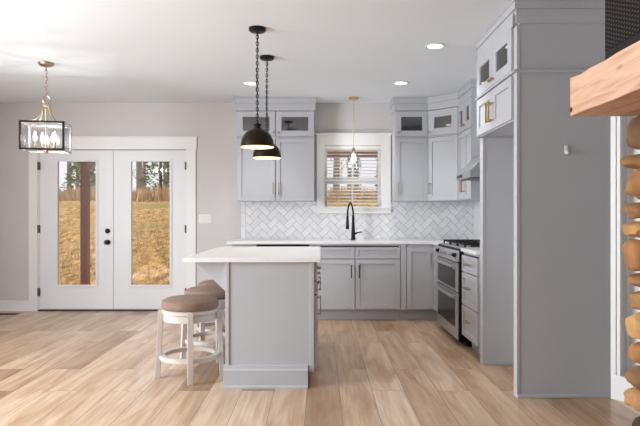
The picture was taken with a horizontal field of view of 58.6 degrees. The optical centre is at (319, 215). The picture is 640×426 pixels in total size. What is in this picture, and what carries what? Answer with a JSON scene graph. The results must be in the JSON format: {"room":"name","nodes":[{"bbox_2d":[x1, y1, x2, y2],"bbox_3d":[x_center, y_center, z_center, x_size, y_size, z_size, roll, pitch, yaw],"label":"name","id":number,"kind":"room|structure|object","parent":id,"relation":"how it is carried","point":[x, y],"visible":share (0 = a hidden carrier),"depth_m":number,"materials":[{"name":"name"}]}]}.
{"room":"kitchen","nodes":[
{"label":"kitchen","id":0,"kind":"room"},
{"bbox_2d":[0,103,391,300],"bbox_3d":[-1.215,-0.115,7.320,6.570,2.650,0.140,0,0,0],"label":"wall","id":1,"kind":"structure","parent":0,"point":[214,124],"depth_m":7.25,"materials":[{"name":"beige paint"}]},
{"bbox_2d":[0,301,28,310],"bbox_3d":[-4.048,1.143,7.242,0.705,0.135,0.016,0,0,0],"label":"baseboard","id":2,"kind":"structure","parent":1,"relation":"attached to","point":[4,305],"depth_m":7.23,"materials":[{"name":"white paint"}]},
{"bbox_2d":[38,153,39,309],"bbox_3d":[-2.639,0.174,7.315,1.900,2.037,0.130,0,0,0],"label":"trim","id":3,"kind":"structure","parent":1,"relation":"attached to","point":[38,153],"depth_m":7.25,"materials":[{"name":"white paint"}]},
{"bbox_2d":[37,150,113,308],"bbox_3d":[-3.111,0.176,7.250,0.950,2.025,0.109,0,0,0],"label":"door","id":4,"kind":"structure","parent":1,"relation":"in","point":[53,295],"depth_m":7.26,"materials":[{"name":"white paint"}]},
{"bbox_2d":[38,309,161,310],"bbox_3d":[-2.639,1.201,7.312,1.900,0.018,0.135,0,0,0],"label":"threshold","id":5,"kind":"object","parent":1,"relation":"attached to","point":[40,309],"depth_m":7.27,"materials":[{"name":"silver metal"}]},
{"bbox_2d":[29,136,197,310],"bbox_3d":[-2.636,0.100,7.230,2.169,2.220,0.040,0,0,0],"label":"trim","id":6,"kind":"structure","parent":1,"relation":"attached to","point":[188,143],"depth_m":7.23,"materials":[{"name":"white paint"}]},
{"bbox_2d":[114,150,186,308],"bbox_3d":[-2.161,0.176,7.266,0.938,2.025,0.079,0,0,0],"label":"door","id":7,"kind":"structure","parent":1,"relation":"in","point":[127,295],"depth_m":7.26,"materials":[{"name":"white paint"}]},
{"bbox_2d":[198,214,211,223],"bbox_3d":[-1.463,0.036,7.245,0.168,0.120,0.010,0,0,0],"label":"switch plate","id":8,"kind":"object","parent":1,"relation":"attached to","point":[202,218],"visible":1,"depth_m":7.24,"materials":[{"name":"white plastic"}]},
{"bbox_2d":[234,97,316,201],"bbox_3d":[-0.539,-0.809,7.053,1.001,1.254,0.393,0,0,0],"label":"upper cabinet","id":9,"kind":"object","parent":1,"relation":"attached to","point":[290,178],"visible":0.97,"depth_m":6.91,"materials":[{"name":"grey paint"}]},
{"bbox_2d":[327,151,376,156],"bbox_3d":[-1.400,-1.140,8.650,7.600,0.300,2.500,0,0,0],"label":"porch roof","id":10,"kind":"structure","parent":1,"relation":"attached to","point":[328,152],"depth_m":9.55,"materials":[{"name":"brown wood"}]},
{"bbox_2d":[324,146,380,206],"bbox_3d":[0.417,-0.490,7.317,0.731,0.801,0.045,0,0,0],"label":"window","id":11,"kind":"structure","parent":1,"relation":"in","point":[325,152],"depth_m":7.30,"materials":[{"name":"white paint"}]},
{"bbox_2d":[325,146,380,203],"bbox_3d":[0.416,-0.491,7.272,0.715,0.795,0.040,0,0,0],"label":"window blind","id":12,"kind":"object","parent":11,"relation":"attached to","point":[326,147],"visible":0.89,"depth_m":7.26,"materials":[{"name":"white paint"}]},
{"bbox_2d":[315,133,391,212],"bbox_3d":[0.425,-0.542,7.220,0.982,1.020,0.060,0,0,0],"label":"trim","id":13,"kind":"structure","parent":1,"relation":"attached to","point":[383,139],"depth_m":7.22,"materials":[{"name":"white paint"}]},
{"bbox_2d":[241,201,472,238],"bbox_3d":[0.473,0.054,7.245,2.949,0.480,0.008,0,0,0],"label":"backsplash","id":14,"kind":"structure","parent":1,"relation":"attached to","point":[259,220],"depth_m":7.24,"materials":[{"name":"white tile"}]},
{"bbox_2d":[389,97,427,201],"bbox_3d":[1.097,-0.809,7.053,0.438,1.254,0.393,0,0,0],"label":"upper cabinet","id":15,"kind":"object","parent":1,"relation":"attached to","point":[409,115],"visible":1,"depth_m":6.91,"materials":[{"name":"grey paint"}]},
{"bbox_2d":[424,92,479,201],"bbox_3d":[1.623,-0.809,6.898,0.685,1.254,0.637,0,0,5],"label":"upper cabinet","id":16,"kind":"object","parent":1,"relation":"attached to","point":[442,109],"visible":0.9,"depth_m":6.77,"materials":[{"name":"grey paint"}]},
{"bbox_2d":[0,0,512,102],"bbox_3d":[-0.550,-1.500,2.145,7.900,0.120,10.490,0,0,0],"label":"ceiling","id":17,"kind":"structure","parent":0,"point":[100,51],"depth_m":4.90,"materials":[{"name":"white paint"}]},
{"bbox_2d":[19,61,71,153],"bbox_3d":[-2.575,-1.012,5.360,0.388,0.854,0.298,0,0,-11],"label":"lantern chandelier","id":18,"kind":"object","parent":17,"relation":"hanging from","point":[24,128],"visible":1,"depth_m":5.35,"materials":[{"name":"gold metal"}]},
{"bbox_2d":[243,81,257,85],"bbox_3d":[-0.754,-1.436,6.181,0.172,0.008,0.172,0,0,0],"label":"recessed light","id":19,"kind":"object","parent":17,"relation":"in","point":[249,83],"visible":0.88,"depth_m":6.18,"materials":[{"name":"white paint"}]},
{"bbox_2d":[240,25,273,148],"bbox_3d":[-0.481,-0.983,4.370,0.257,0.912,0.257,0,0,0],"label":"pendant lamp","id":20,"kind":"object","parent":17,"relation":"hanging from","point":[257,137],"visible":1,"depth_m":4.32,"materials":[{"name":"black metal"}]},
{"bbox_2d":[253,55,280,159],"bbox_3d":[-0.480,-0.981,5.150,0.257,0.916,0.257,0,0,0],"label":"pendant lamp","id":21,"kind":"object","parent":17,"relation":"hanging from","point":[273,153],"visible":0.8,"depth_m":5.10,"materials":[{"name":"black metal"}]},
{"bbox_2d":[349,97,358,153],"bbox_3d":[0.408,-1.010,6.930,0.192,0.859,0.192,0,0,0],"label":"glass pendant","id":22,"kind":"object","parent":17,"relation":"hanging from","point":[350,98],"visible":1,"depth_m":6.93,"materials":[{"name":"gold metal"}]},
{"bbox_2d":[393,81,408,85],"bbox_3d":[0.877,-1.436,6.171,0.172,0.008,0.172,0,0,0],"label":"recessed light","id":23,"kind":"object","parent":17,"relation":"in","point":[399,83],"visible":1,"depth_m":6.17,"materials":[{"name":"white paint"}]},
{"bbox_2d":[425,43,444,49],"bbox_3d":[0.974,-1.436,4.828,0.172,0.008,0.172,0,0,0],"label":"recessed light","id":24,"kind":"object","parent":17,"relation":"in","point":[433,46],"visible":1,"depth_m":4.83,"materials":[{"name":"white paint"}]},
{"bbox_2d":[0,311,639,425],"bbox_3d":[-0.550,1.270,2.145,7.900,0.120,10.490,0,0,0],"label":"floor","id":25,"kind":"structure","parent":0,"point":[58,368],"depth_m":4.12,"materials":[{"name":"brown wood"}]},
{"bbox_2d":[0,313,19,314],"bbox_3d":[-3.880,1.206,7.020,0.320,0.008,0.100,0,0,0],"label":"floor vent","id":26,"kind":"object","parent":25,"relation":"in","point":[0,313],"visible":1,"depth_m":7.03,"materials":[{"name":"metal"}]},
{"bbox_2d":[155,294,223,385],"bbox_3d":[-0.983,0.910,4.315,0.443,0.599,0.443,0,0,28],"label":"counter stool","id":27,"kind":"object","parent":25,"relation":"on","point":[191,309],"visible":0.99,"depth_m":4.18,"materials":[{"name":"white wood"}]},
{"bbox_2d":[161,294,218,311],"bbox_3d":[-0.983,0.652,4.315,0.428,0.082,0.428,0,0,-13],"label":"cushion","id":28,"kind":"object","parent":27,"relation":"on","point":[193,302],"depth_m":4.17,"materials":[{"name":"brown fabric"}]},
{"bbox_2d":[180,285,224,363],"bbox_3d":[-0.945,0.910,4.900,0.444,0.599,0.444,0,0,16],"label":"counter stool","id":29,"kind":"object","parent":25,"relation":"on","point":[217,291],"visible":0.46,"depth_m":4.77,"materials":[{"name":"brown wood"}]},
{"bbox_2d":[185,285,224,299],"bbox_3d":[-0.945,0.652,4.900,0.428,0.082,0.428,0,0,-29],"label":"cushion","id":30,"kind":"object","parent":29,"relation":"on","point":[217,291],"depth_m":4.75,"materials":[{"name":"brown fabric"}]},
{"bbox_2d":[193,280,224,340],"bbox_3d":[-0.940,0.910,5.400,0.444,0.599,0.444,0,0,-44],"label":"counter stool","id":31,"kind":"object","parent":25,"relation":"on","point":[206,282],"visible":0.12,"depth_m":5.36,"materials":[{"name":"brown leather"}]},
{"bbox_2d":[198,280,217,285],"bbox_3d":[-0.940,0.652,5.400,0.428,0.082,0.428,0,0,-6],"label":"cushion","id":32,"kind":"object","parent":31,"relation":"on","point":[207,282],"depth_m":5.27,"materials":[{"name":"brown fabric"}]},
{"bbox_2d":[231,244,256,245],"bbox_3d":[-0.881,0.767,6.890,0.281,0.883,0.660,0,0,0],"label":"base cabinet","id":33,"kind":"object","parent":25,"relation":"on","point":[231,244],"visible":0.03,"depth_m":6.58,"materials":[{"name":"grey paint"}]},
{"bbox_2d":[195,259,320,388],"bbox_3d":[-0.446,0.768,4.734,0.908,0.884,1.492,0,0,0],"label":"kitchen island","id":34,"kind":"object","parent":25,"relation":"on","point":[271,308],"visible":0.8,"depth_m":4.03,"materials":[{"name":"grey paint"}]},
{"bbox_2d":[182,246,319,261],"bbox_3d":[-0.482,0.310,4.760,0.969,0.030,1.520,0,0,0],"label":"island countertop","id":35,"kind":"structure","parent":34,"relation":"on","point":[222,253],"depth_m":4.37,"materials":[{"name":"white stone"}]},
{"bbox_2d":[256,244,308,245],"bbox_3d":[-0.431,0.772,6.869,0.612,0.874,0.622,0,0,0],"label":"dishwasher","id":36,"kind":"object","parent":25,"relation":"on","point":[257,244],"visible":0.17,"depth_m":6.56,"materials":[{"name":"black metal"}]},
{"bbox_2d":[309,244,399,319],"bbox_3d":[0.404,0.767,6.869,1.050,0.883,0.703,0,0,0],"label":"base cabinet","id":37,"kind":"object","parent":25,"relation":"on","point":[359,281],"visible":0.83,"depth_m":6.57,"materials":[{"name":"grey paint"}]},
{"bbox_2d":[227,239,474,244],"bbox_3d":[0.437,0.310,6.726,3.022,0.030,1.045,0,0,0],"label":"countertop","id":38,"kind":"structure","parent":37,"relation":"on","point":[236,241],"depth_m":6.59,"materials":[{"name":"white stone"}]},
{"bbox_2d":[346,202,361,239],"bbox_3d":[0.388,0.063,6.995,0.251,0.462,0.118,0,0,-40],"label":"kitchen faucet","id":39,"kind":"object","parent":38,"relation":"on","point":[353,233],"visible":1,"depth_m":7.03,"materials":[{"name":"black metal"}]},
{"bbox_2d":[400,244,437,319],"bbox_3d":[1.435,0.767,6.711,1.010,0.883,1.018,0,0,0],"label":"base cabinet","id":40,"kind":"object","parent":25,"relation":"on","point":[418,270],"visible":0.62,"depth_m":6.57,"materials":[{"name":"grey paint"}]},
{"bbox_2d":[432,240,479,345],"bbox_3d":[1.571,0.733,5.723,0.717,0.955,0.947,0,0,0],"label":"stove","id":41,"kind":"object","parent":25,"relation":"on","point":[449,255],"visible":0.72,"depth_m":5.53,"materials":[{"name":"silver metal"}]},
{"bbox_2d":[439,243,479,248],"bbox_3d":[1.611,0.298,5.723,0.637,0.013,0.947,0,0,0],"label":"cooktop","id":42,"kind":"object","parent":41,"relation":"in","point":[441,245],"depth_m":5.56,"materials":[{"name":"metal"}]},
{"bbox_2d":[462,252,479,353],"bbox_3d":[1.611,0.767,4.984,0.703,0.883,0.519,0,0,0],"label":"base cabinet","id":43,"kind":"object","parent":25,"relation":"on","point":[470,263],"visible":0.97,"depth_m":4.94,"materials":[{"name":"grey paint"}]},
{"bbox_2d":[461,248,479,254],"bbox_3d":[1.621,0.310,4.982,0.654,0.030,0.517,0,0,0],"label":"countertop","id":44,"kind":"structure","parent":43,"relation":"on","point":[476,251],"depth_m":5.00,"materials":[{"name":"white stone"}]},
{"bbox_2d":[474,0,610,397],"bbox_3d":[1.599,-0.113,4.258,0.695,2.646,0.979,0,0,0],"label":"cabinet","id":45,"kind":"object","parent":25,"relation":"on","point":[545,211],"visible":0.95,"depth_m":3.80,"materials":[{"name":"grey paint"}]},
{"bbox_2d":[564,145,568,153],"bbox_3d":[1.640,-0.440,3.782,0.024,0.061,0.036,0,0,0],"label":"wall hook","id":46,"kind":"object","parent":45,"relation":"attached to","point":[566,151],"visible":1,"depth_m":3.79,"materials":[{"name":"white plastic"}]},
{"bbox_2d":[620,115,639,425],"bbox_3d":[1.965,-0.101,1.899,1.087,2.677,1.697,0,0,-2],"label":"stone fireplace","id":47,"kind":"object","parent":25,"relation":"on","point":[631,248],"visible":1,"depth_m":2.59,"materials":[{"name":"beige stone"}]},
{"bbox_2d":[570,41,639,115],"bbox_3d":[1.382,-0.562,1.950,0.409,0.184,1.500,0,0,0],"label":"fireplace mantel","id":48,"kind":"object","parent":47,"relation":"attached to","point":[611,87],"visible":1,"depth_m":2.39,"materials":[{"name":"brown wood"}]},
{"bbox_2d":[605,0,639,59],"bbox_3d":[1.421,-1.020,2.115,0.159,0.660,1.150,0,0,0],"label":"screen","id":49,"kind":"object","parent":47,"relation":"attached to","point":[622,17],"visible":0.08,"depth_m":2.54,"materials":[{"name":"black metal"}]},
{"bbox_2d":[473,116,626,376],"bbox_3d":[2.010,-0.115,5.525,0.120,2.650,3.450,0,0,0],"label":"wall","id":50,"kind":"structure","parent":0,"point":[476,204],"depth_m":3.80,"materials":[{"name":"white paint"}]},
{"bbox_2d":[456,154,479,180],"bbox_3d":[1.694,-0.504,5.768,0.507,0.262,0.543,0,0,0],"label":"range hood","id":51,"kind":"object","parent":50,"relation":"attached to","point":[470,171],"visible":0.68,"depth_m":5.67,"materials":[{"name":"metal"}]},
{"bbox_2d":[457,80,479,199],"bbox_3d":[1.751,-0.809,6.316,0.388,1.254,0.596,0,0,0],"label":"upper cabinet","id":52,"kind":"object","parent":50,"relation":"attached to","point":[468,141],"visible":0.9,"depth_m":6.19,"materials":[{"name":"grey paint"}]},
{"bbox_2d":[611,116,620,375],"bbox_3d":[1.948,-0.195,3.754,0.020,2.490,0.060,0,0,-30],"label":"trim","id":53,"kind":"structure","parent":50,"relation":"attached to","point":[615,120],"depth_m":3.75,"materials":[{"name":"white paint"}]},
{"bbox_2d":[611,374,635,402],"bbox_3d":[2.083,1.127,3.520,0.022,0.165,0.600,0,0,-30],"label":"baseboard","id":54,"kind":"structure","parent":50,"relation":"attached to","point":[619,384],"depth_m":3.73,"materials":[{"name":"white paint"}]},
{"bbox_2d":[627,116,639,369],"bbox_3d":[2.585,-0.115,3.575,1.230,2.650,0.650,0,0,0],"label":"wall","id":55,"kind":"structure","parent":0,"point":[631,288],"depth_m":3.78,"materials":[{"name":"white paint"}]},
{"label":"outside","id":56,"kind":"structure","parent":0,"visible":0},
{"bbox_2d":[59,198,376,284],"bbox_3d":[0.000,-0.655,58.725,120.000,4.350,102.550,0,0,0],"label":"field","id":57,"kind":"structure","parent":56,"point":[141,207],"depth_m":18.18,"materials":[{"name":"yellow plant"}]},
{"bbox_2d":[67,162,71,190],"bbox_3d":[-22.068,-6.486,49.990,1.306,10.242,1.799,0,0,-42],"label":"bare tree","id":58,"kind":"object","parent":57,"relation":"on","point":[68,163],"visible":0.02,"depth_m":49.87,"materials":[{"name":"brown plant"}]},
{"bbox_2d":[60,162,95,191],"bbox_3d":[-18.185,-4.137,43.936,3.297,5.774,3.398,0,0,0],"label":"evergreen tree","id":59,"kind":"object","parent":57,"relation":"on","point":[73,167],"visible":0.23,"depth_m":43.63,"materials":[{"name":"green plant"}]},
{"bbox_2d":[132,162,140,191],"bbox_3d":[-14.333,-6.978,45.190,1.348,11.474,1.578,0,0,-37],"label":"bare tree","id":60,"kind":"object","parent":57,"relation":"on","point":[138,185],"visible":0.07,"depth_m":44.98,"materials":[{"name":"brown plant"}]},
{"bbox_2d":[140,162,142,188],"bbox_3d":[-15.914,-6.891,50.341,1.306,11.076,1.799,0,0,40],"label":"bare tree","id":61,"kind":"object","parent":57,"relation":"on","point":[141,173],"visible":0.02,"depth_m":50.15,"materials":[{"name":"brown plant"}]},
{"bbox_2d":[142,162,147,188],"bbox_3d":[-17.009,-6.354,54.826,1.349,9.767,1.578,0,0,-4],"label":"bare tree","id":62,"kind":"object","parent":57,"relation":"on","point":[143,166],"visible":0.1,"depth_m":54.70,"materials":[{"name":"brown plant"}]},
{"bbox_2d":[138,162,169,192],"bbox_3d":[-12.224,-4.780,43.652,3.179,7.075,3.504,0,0,11],"label":"evergreen tree","id":63,"kind":"object","parent":57,"relation":"on","point":[160,165],"visible":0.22,"depth_m":43.48,"materials":[{"name":"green plant"}]},
{"bbox_2d":[163,163,167,189],"bbox_3d":[-13.647,-6.310,50.334,1.799,9.865,1.306,0,0,-31],"label":"bare tree","id":64,"kind":"object","parent":57,"relation":"on","point":[164,166],"visible":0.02,"depth_m":50.10,"materials":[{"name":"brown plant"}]},
{"bbox_2d":[59,183,376,201],"bbox_3d":[-9.000,-1.696,39.250,42.252,1.571,4.571,0,0,0],"label":"dry grass","id":65,"kind":"structure","parent":57,"relation":"on","point":[162,193],"depth_m":37.84,"materials":[{"name":"beige plant"}]},
{"bbox_2d":[330,158,340,195],"bbox_3d":[1.305,-5.803,50.067,1.799,8.814,1.306,0,0,22],"label":"bare tree","id":66,"kind":"object","parent":57,"relation":"on","point":[335,162],"visible":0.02,"depth_m":49.97,"materials":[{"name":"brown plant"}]},
{"bbox_2d":[337,158,344,189],"bbox_3d":[1.925,-7.038,55.303,1.195,11.168,1.902,0,0,-19],"label":"bare tree","id":67,"kind":"object","parent":57,"relation":"on","point":[338,162],"visible":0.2,"depth_m":55.16,"materials":[{"name":"grey plant"}]},
{"bbox_2d":[347,158,355,184],"bbox_3d":[2.242,-7.276,44.376,1.348,12.122,1.578,0,0,-25],"label":"bare tree","id":68,"kind":"object","parent":57,"relation":"on","point":[349,162],"visible":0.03,"depth_m":44.31,"materials":[{"name":"grey plant"}]},
{"bbox_2d":[354,158,358,188],"bbox_3d":[3.235,-6.703,49.653,1.306,10.716,1.799,0,0,-44],"label":"bare tree","id":69,"kind":"object","parent":57,"relation":"on","point":[355,162],"visible":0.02,"depth_m":49.47,"materials":[{"name":"grey plant"}]},
{"bbox_3d":[-1.200,1.350,8.575,6.800,0.160,2.350,0,0,0],"label":"porch slab","id":70,"kind":"object","parent":57,"relation":"on","visible":0},
{"bbox_2d":[79,162,90,284],"bbox_3d":[-3.975,0.170,9.650,0.144,2.200,0.144,0,0,0],"label":"porch post","id":71,"kind":"object","parent":70,"relation":"on","point":[84,166],"visible":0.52,"depth_m":9.59,"materials":[{"name":"brown wood"}]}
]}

